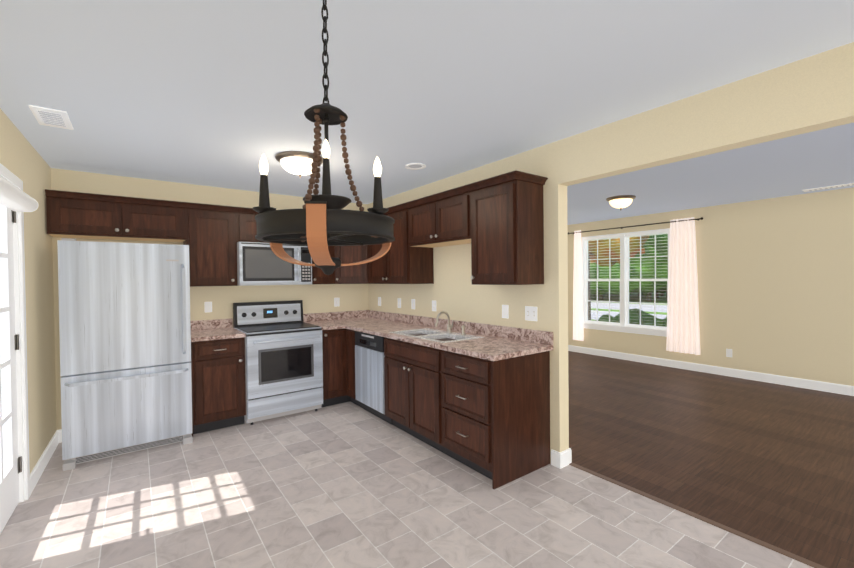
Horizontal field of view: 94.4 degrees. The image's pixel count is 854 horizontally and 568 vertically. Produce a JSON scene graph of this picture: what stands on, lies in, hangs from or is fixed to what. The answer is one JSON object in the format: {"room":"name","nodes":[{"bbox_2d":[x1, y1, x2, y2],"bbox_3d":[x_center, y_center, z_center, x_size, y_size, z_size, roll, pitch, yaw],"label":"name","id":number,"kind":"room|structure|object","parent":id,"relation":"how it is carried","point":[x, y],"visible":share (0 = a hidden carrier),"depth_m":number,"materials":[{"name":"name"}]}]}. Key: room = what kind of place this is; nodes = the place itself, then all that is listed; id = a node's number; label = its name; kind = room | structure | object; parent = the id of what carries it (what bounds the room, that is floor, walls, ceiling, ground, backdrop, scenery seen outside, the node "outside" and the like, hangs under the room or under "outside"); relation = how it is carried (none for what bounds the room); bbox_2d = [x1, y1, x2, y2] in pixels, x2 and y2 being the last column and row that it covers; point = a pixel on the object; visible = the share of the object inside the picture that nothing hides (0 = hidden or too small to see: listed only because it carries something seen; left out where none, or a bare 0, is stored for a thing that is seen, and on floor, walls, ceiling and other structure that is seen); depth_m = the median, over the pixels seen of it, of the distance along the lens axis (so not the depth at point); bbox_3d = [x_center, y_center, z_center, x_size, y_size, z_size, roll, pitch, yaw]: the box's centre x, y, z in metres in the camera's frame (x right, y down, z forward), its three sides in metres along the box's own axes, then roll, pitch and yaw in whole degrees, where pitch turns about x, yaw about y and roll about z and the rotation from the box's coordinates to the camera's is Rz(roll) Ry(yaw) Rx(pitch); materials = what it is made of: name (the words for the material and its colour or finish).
{"room":"kitchen","nodes":[
{"label":"kitchen","id":0,"kind":"room"},
{"bbox_2d":[0,108,56,472],"bbox_3d":[-0.742,0.216,-0.250,0.150,2.440,9.300,-1,1,-35],"label":"wall","id":1,"kind":"structure","parent":0,"point":[22,159],"depth_m":2.97,"materials":[{"name":"beige paint"}]},
{"bbox_2d":[0,204,21,533],"bbox_3d":[-2.392,0.402,2.199,0.108,2.018,0.892,-1,1,-35],"label":"patio door","id":2,"kind":"structure","parent":1,"relation":"in","point":[10,465],"depth_m":2.44,"materials":[{"name":"white paint"}]},
{"bbox_2d":[0,175,37,211],"bbox_3d":[-2.356,-0.516,2.212,0.124,0.100,0.871,-1,1,-35],"label":"shade valance","id":3,"kind":"object","parent":2,"relation":"attached to","point":[13,197],"visible":1,"depth_m":2.27,"materials":[{"name":"white plastic"}]},
{"bbox_2d":[0,163,29,502],"bbox_3d":[-2.381,0.378,2.077,0.176,2.112,1.250,-1,1,-35],"label":"door frame","id":4,"kind":"structure","parent":1,"relation":"attached to","point":[21,352],"depth_m":2.58,"materials":[{"name":"white painted wood"}]},
{"bbox_2d":[30,430,58,494],"bbox_3d":[-0.691,1.377,-0.148,0.014,0.115,8.996,-1,1,-35],"label":"baseboard","id":5,"kind":"structure","parent":1,"relation":"attached to","point":[41,464],"depth_m":3.00,"materials":[{"name":"white wood"}]},
{"bbox_2d":[51,168,366,429],"bbox_3d":[-0.591,0.140,5.610,7.770,2.440,0.150,-1,1,-36],"label":"wall","id":6,"kind":"structure","parent":0,"point":[317,298],"depth_m":4.23,"materials":[{"name":"beige paint"}]},
{"bbox_2d":[58,429,61,442],"bbox_3d":[-2.894,1.350,3.812,0.990,0.115,0.014,-1,1,-36],"label":"baseboard","id":7,"kind":"structure","parent":6,"relation":"attached to","point":[60,431],"depth_m":3.53,"materials":[{"name":"white wood"}]},
{"bbox_2d":[45,194,188,241],"bbox_3d":[-2.820,-0.583,3.662,0.986,0.322,0.323,-1,1,-36],"label":"upper cabinet","id":8,"kind":"object","parent":6,"relation":"attached to","point":[68,215],"depth_m":3.51,"materials":[{"name":"brown wood"}]},
{"bbox_2d":[204,302,211,312],"bbox_3d":[-2.335,0.246,4.223,0.072,0.115,0.008,-1,1,-36],"label":"outlet","id":9,"kind":"object","parent":6,"relation":"attached to","point":[207,305],"depth_m":4.22,"materials":[{"name":"white plastic"}]},
{"bbox_2d":[183,206,240,286],"bbox_3d":[-2.240,-0.367,4.092,0.450,0.777,0.323,-1,1,-36],"label":"upper cabinet","id":10,"kind":"object","parent":6,"relation":"attached to","point":[214,235],"depth_m":3.97,"materials":[{"name":"brown wood"}]},
{"bbox_2d":[237,210,269,242],"bbox_3d":[-1.756,-0.604,4.448,0.760,0.322,0.323,-1,1,-36],"label":"upper cabinet","id":11,"kind":"object","parent":6,"relation":"attached to","point":[246,222],"depth_m":4.16,"materials":[{"name":"brown wood"}]},
{"bbox_2d":[237,242,311,285],"bbox_3d":[-1.713,-0.214,4.401,0.756,0.449,0.450,-1,1,-36],"label":"over-the-range microwave","id":12,"kind":"object","parent":11,"relation":"attached to","point":[258,263],"visible":0.88,"depth_m":4.21,"materials":[{"name":"grey metal"}]},
{"bbox_2d":[190,310,365,329],"bbox_3d":[-1.655,0.419,4.718,2.146,0.100,0.018,-1,1,-36],"label":"backsplash","id":13,"kind":"structure","parent":6,"relation":"attached to","point":[215,324],"depth_m":4.85,"materials":[{"name":"brown stone"}]},
{"bbox_2d":[307,246,336,284],"bbox_3d":[-1.287,-0.386,4.766,0.365,0.777,0.372,-1,1,-36],"label":"upper cabinet","id":14,"kind":"object","parent":6,"relation":"attached to","point":[318,277],"depth_m":4.67,"materials":[{"name":"brown wood"}]},
{"bbox_2d":[334,297,339,306],"bbox_3d":[-1.158,0.232,5.089,0.072,0.115,0.012,-1,1,-36],"label":"outlet","id":15,"kind":"object","parent":6,"relation":"attached to","point":[336,300],"depth_m":5.09,"materials":[{"name":"white plastic"}]},
{"bbox_2d":[0,402,813,567],"bbox_3d":[0.499,1.441,0.733,3.685,0.060,9.300,-1,1,-36],"label":"floor","id":16,"kind":"structure","parent":0,"point":[347,485],"depth_m":2.41,"materials":[{"name":"tile"}]},
{"bbox_2d":[57,238,192,470],"bbox_3d":[-2.617,0.527,3.495,0.850,1.763,0.785,-1,1,-36],"label":"fridge","id":17,"kind":"object","parent":16,"relation":"on","point":[125,344],"visible":1,"depth_m":3.20,"materials":[{"name":"grey metal"}]},
{"bbox_2d":[190,338,245,436],"bbox_3d":[-2.143,0.959,3.980,0.466,0.876,0.628,-1,1,-36],"label":"base cabinet","id":18,"kind":"object","parent":16,"relation":"on","point":[217,368],"depth_m":3.74,"materials":[{"name":"brown wood"}]},
{"bbox_2d":[191,326,245,341],"bbox_3d":[-2.143,0.502,3.967,0.466,0.037,0.646,-1,1,-36],"label":"countertop","id":19,"kind":"structure","parent":18,"relation":"on","point":[227,331],"depth_m":3.80,"materials":[{"name":"brown stone"}]},
{"bbox_2d":[233,300,322,424],"bbox_3d":[-1.606,0.795,4.283,0.756,1.185,0.723,-1,1,-36],"label":"range","id":20,"kind":"object","parent":16,"relation":"on","point":[283,360],"visible":0.98,"depth_m":4.09,"materials":[{"name":"grey metal"}]},
{"bbox_2d":[322,326,377,407],"bbox_3d":[-0.902,0.936,4.748,0.916,0.876,0.868,-1,1,-36],"label":"base cabinet","id":21,"kind":"object","parent":16,"relation":"on","point":[338,344],"depth_m":4.42,"materials":[{"name":"brown wood"}]},
{"bbox_2d":[305,318,385,329],"bbox_3d":[-0.973,0.478,4.831,0.916,0.037,0.646,-1,1,-36],"label":"countertop","id":22,"kind":"structure","parent":21,"relation":"on","point":[333,322],"depth_m":4.80,"materials":[{"name":"brown stone"}]},
{"bbox_2d":[355,331,391,424],"bbox_3d":[-0.362,0.939,4.232,0.606,0.873,0.597,-1,1,-36],"label":"dishwasher","id":23,"kind":"object","parent":16,"relation":"on","point":[369,373],"visible":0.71,"depth_m":4.02,"materials":[{"name":"grey metal"}]},
{"bbox_2d":[384,338,437,449],"bbox_3d":[0.095,0.940,3.642,0.628,0.876,0.885,-1,1,-36],"label":"base cabinet","id":24,"kind":"object","parent":16,"relation":"on","point":[410,371],"depth_m":3.42,"materials":[{"name":"brown wood"}]},
{"bbox_2d":[438,350,550,488],"bbox_3d":[0.523,0.943,3.062,0.628,0.876,0.558,-1,1,-36],"label":"base cabinet","id":25,"kind":"object","parent":16,"relation":"on","point":[474,396],"depth_m":2.84,"materials":[{"name":"brown wood"}]},
{"bbox_2d":[346,322,553,361],"bbox_3d":[0.014,0.482,3.724,0.646,0.037,2.307,-1,1,-36],"label":"countertop","id":26,"kind":"structure","parent":25,"relation":"on","point":[492,349],"depth_m":3.09,"materials":[{"name":"brown stone"}]},
{"bbox_2d":[386,326,481,341],"bbox_3d":[0.064,0.548,3.615,0.460,0.174,0.839,-1,1,-36],"label":"sink","id":27,"kind":"object","parent":26,"relation":"in","point":[430,335],"depth_m":3.62,"materials":[{"name":"silver metal"}]},
{"bbox_2d":[434,311,465,333],"bbox_3d":[0.210,0.356,3.601,0.196,0.206,0.254,-1,1,-36],"label":"faucet","id":28,"kind":"object","parent":26,"relation":"on","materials":[{"name":"silver metal"}]},
{"bbox_2d":[0,0,853,224],"bbox_3d":[2.183,-1.103,1.965,7.940,0.080,9.300,-1,1,-36],"label":"ceiling","id":29,"kind":"structure","parent":0,"point":[221,93],"depth_m":2.04,"materials":[{"name":"white paint"}]},
{"bbox_2d":[29,105,72,129],"bbox_3d":[-2.298,-1.016,2.428,0.160,0.010,0.330,-1,1,-36],"label":"ceiling vent","id":30,"kind":"object","parent":29,"relation":"in","point":[52,117],"visible":1,"depth_m":2.40,"materials":[{"name":"white plastic"}]},
{"bbox_2d":[275,151,322,177],"bbox_3d":[-1.056,-0.964,3.290,0.388,0.162,0.388,-1,1,-36],"label":"kitchen ceiling light","id":31,"kind":"object","parent":29,"relation":"attached to","point":[297,162],"visible":0.85,"depth_m":3.17,"materials":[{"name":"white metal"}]},
{"bbox_2d":[253,0,394,274],"bbox_3d":[-0.314,-0.527,1.227,0.442,0.999,0.416,-1,1,-36],"label":"chandelier","id":32,"kind":"object","parent":29,"relation":"hanging from","point":[317,224],"visible":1,"depth_m":1.14,"materials":[{"name":"grey metal"}]},
{"bbox_2d":[405,163,425,169],"bbox_3d":[-0.104,-1.055,3.552,0.188,0.006,0.188,-1,1,-36],"label":"recessed light","id":33,"kind":"object","parent":29,"relation":"in","point":[414,166],"visible":1,"depth_m":3.55,"materials":[{"name":"white plastic"}]},
{"bbox_2d":[606,195,635,209],"bbox_3d":[2.486,-1.024,5.074,0.348,0.162,0.348,-1,1,-36],"label":"ceiling light","id":34,"kind":"object","parent":29,"relation":"attached to","point":[620,202],"visible":1,"depth_m":4.98,"materials":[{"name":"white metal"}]},
{"bbox_2d":[802,183,853,191],"bbox_3d":[4.807,-1.116,4.371,0.120,0.010,0.950,-1,1,-36],"label":"ceiling vent","id":35,"kind":"object","parent":29,"relation":"in","point":[828,187],"visible":1,"depth_m":4.57,"materials":[{"name":"white plastic"}]},
{"bbox_2d":[367,141,570,463],"bbox_3d":[0.138,0.150,4.190,0.115,2.440,3.000,-1,1,-36],"label":"wall","id":36,"kind":"structure","parent":0,"point":[453,291],"depth_m":3.31,"materials":[{"name":"beige paint"}]},
{"bbox_2d":[337,245,364,283],"bbox_3d":[-0.870,-0.409,4.927,0.608,0.810,0.608,-1,1,-36],"label":"upper cabinet","id":37,"kind":"object","parent":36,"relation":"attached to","point":[352,274],"depth_m":4.71,"materials":[{"name":"brown wood"}]},
{"bbox_2d":[397,298,400,307],"bbox_3d":[-0.333,0.228,4.722,0.012,0.115,0.072,-1,1,-36],"label":"outlet","id":38,"kind":"object","parent":36,"relation":"attached to","point":[398,299],"depth_m":4.72,"materials":[{"name":"white plastic"}]},
{"bbox_2d":[365,203,433,283],"bbox_3d":[-0.355,-0.408,4.429,0.372,0.810,0.915,-1,1,-36],"label":"upper cabinet","id":39,"kind":"object","parent":36,"relation":"attached to","point":[402,264],"depth_m":4.14,"materials":[{"name":"brown wood"}]},
{"bbox_2d":[411,299,414,308],"bbox_3d":[-0.159,0.229,4.486,0.012,0.115,0.072,-1,1,-36],"label":"outlet","id":40,"kind":"object","parent":36,"relation":"attached to","point":[412,300],"depth_m":4.48,"materials":[{"name":"white plastic"}]},
{"bbox_2d":[432,300,436,311],"bbox_3d":[0.073,0.231,4.172,0.012,0.115,0.072,-1,1,-36],"label":"outlet","id":41,"kind":"object","parent":36,"relation":"attached to","point":[433,301],"depth_m":4.17,"materials":[{"name":"white plastic"}]},
{"bbox_2d":[405,184,468,249],"bbox_3d":[0.205,-0.595,3.708,0.323,0.430,0.910,-1,1,-36],"label":"upper cabinet","id":42,"kind":"object","parent":36,"relation":"attached to","point":[435,220],"depth_m":3.57,"materials":[{"name":"brown wood"}]},
{"bbox_2d":[366,310,552,345],"bbox_3d":[0.079,0.407,4.163,0.018,0.100,2.935,-1,1,-36],"label":"backsplash","id":43,"kind":"structure","parent":36,"relation":"attached to","point":[471,328],"depth_m":3.56,"materials":[{"name":"brown stone"}]},
{"bbox_2d":[465,170,544,284],"bbox_3d":[0.623,-0.402,3.147,0.323,0.810,0.490,-1,1,-36],"label":"upper cabinet","id":44,"kind":"object","parent":36,"relation":"attached to","point":[497,222],"depth_m":2.99,"materials":[{"name":"brown wood"}]},
{"bbox_2d":[502,305,508,318],"bbox_3d":[0.667,0.235,3.372,0.007,0.115,0.072,-1,1,-36],"label":"outlet","id":45,"kind":"object","parent":36,"relation":"attached to","point":[505,308],"depth_m":3.37,"materials":[{"name":"white plastic"}]},
{"bbox_2d":[525,306,536,320],"bbox_3d":[0.828,0.236,3.151,0.012,0.115,0.118,-1,1,-36],"label":"outlet","id":46,"kind":"object","parent":36,"relation":"attached to","point":[530,313],"depth_m":3.15,"materials":[{"name":"white plastic"}]},
{"bbox_2d":[551,448,571,465],"bbox_3d":[0.206,1.312,4.219,0.039,0.115,2.984,-1,1,-36],"label":"baseboard","id":47,"kind":"structure","parent":36,"relation":"attached to","point":[560,460],"depth_m":2.99,"materials":[{"name":"white wood"}]},
{"bbox_2d":[558,42,853,185],"bbox_3d":[2.802,-0.892,0.558,0.115,0.320,6.000,-1,1,-36],"label":"header beam","id":48,"kind":"structure","parent":0,"point":[809,94],"depth_m":2.11,"materials":[{"name":"beige paint"}]},
{"bbox_2d":[568,351,853,567],"bbox_3d":[3.692,1.377,3.092,4.255,0.060,9.300,-1,1,-36],"label":"floor","id":49,"kind":"structure","parent":0,"point":[770,463],"depth_m":3.31,"materials":[{"name":"laminate"}]},
{"bbox_2d":[569,463,826,567],"bbox_3d":[2.872,1.384,0.622,0.040,0.006,6.000,-1,1,-36],"label":"threshold strip","id":50,"kind":"object","parent":49,"relation":"on","point":[751,538],"depth_m":2.29,"materials":[{"name":"brown wood"}]},
{"bbox_2d":[571,187,853,385],"bbox_3d":[5.329,0.094,4.296,0.150,2.440,9.300,-1,1,-36],"label":"wall","id":51,"kind":"structure","parent":0,"point":[777,285],"depth_m":5.24,"materials":[{"name":"beige paint"}]},
{"bbox_2d":[582,228,669,336],"bbox_3d":[3.405,-0.024,6.858,0.195,1.709,1.582,-1,1,-36],"label":"living room window","id":52,"kind":"structure","parent":51,"relation":"in","point":[625,261],"depth_m":6.83,"materials":[{"name":"white"}]},
{"bbox_2d":[584,230,667,329],"bbox_3d":[3.398,-0.064,6.853,0.040,1.575,1.462,-1,1,-36],"label":"window blinds","id":53,"kind":"object","parent":52,"relation":"attached to","point":[628,235],"visible":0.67,"depth_m":6.77,"materials":[{"name":"white plastic"}]},
{"bbox_2d":[568,217,702,354],"bbox_3d":[3.391,0.033,6.700,0.103,2.060,2.244,-1,1,-36],"label":"curtains","id":54,"kind":"object","parent":51,"relation":"attached to","point":[683,331],"visible":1,"depth_m":6.04,"materials":[{"name":"white fabric"}]},
{"bbox_2d":[568,345,853,395],"bbox_3d":[5.275,1.257,4.262,0.014,0.115,9.000,-1,1,-36],"label":"baseboard","id":55,"kind":"structure","parent":51,"relation":"attached to","point":[757,376],"depth_m":5.61,"materials":[{"name":"white wood"}]},
{"bbox_2d":[726,349,731,356],"bbox_3d":[4.279,0.978,5.602,0.013,0.115,0.072,-1,1,-36],"label":"outlet","id":56,"kind":"object","parent":51,"relation":"attached to","point":[728,351],"depth_m":5.60,"materials":[{"name":"white plastic"}]},
{"label":"outside","id":57,"kind":"structure","parent":0,"visible":0},
{"bbox_2d":[591,291,666,320],"bbox_3d":[20.026,1.246,20.762,82.000,0.400,80.000,-1,1,-36],"label":"ground","id":58,"kind":"structure","parent":57,"point":[659,314],"depth_m":25.61,"materials":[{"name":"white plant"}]},
{"bbox_2d":[588,233,667,326],"bbox_3d":[11.747,-4.224,29.070,38.900,11.303,28.736,-1,1,-36],"label":"trees","id":59,"kind":"object","parent":58,"relation":"on","point":[614,268],"depth_m":27.08,"materials":[{"name":"green plant"}]}
]}

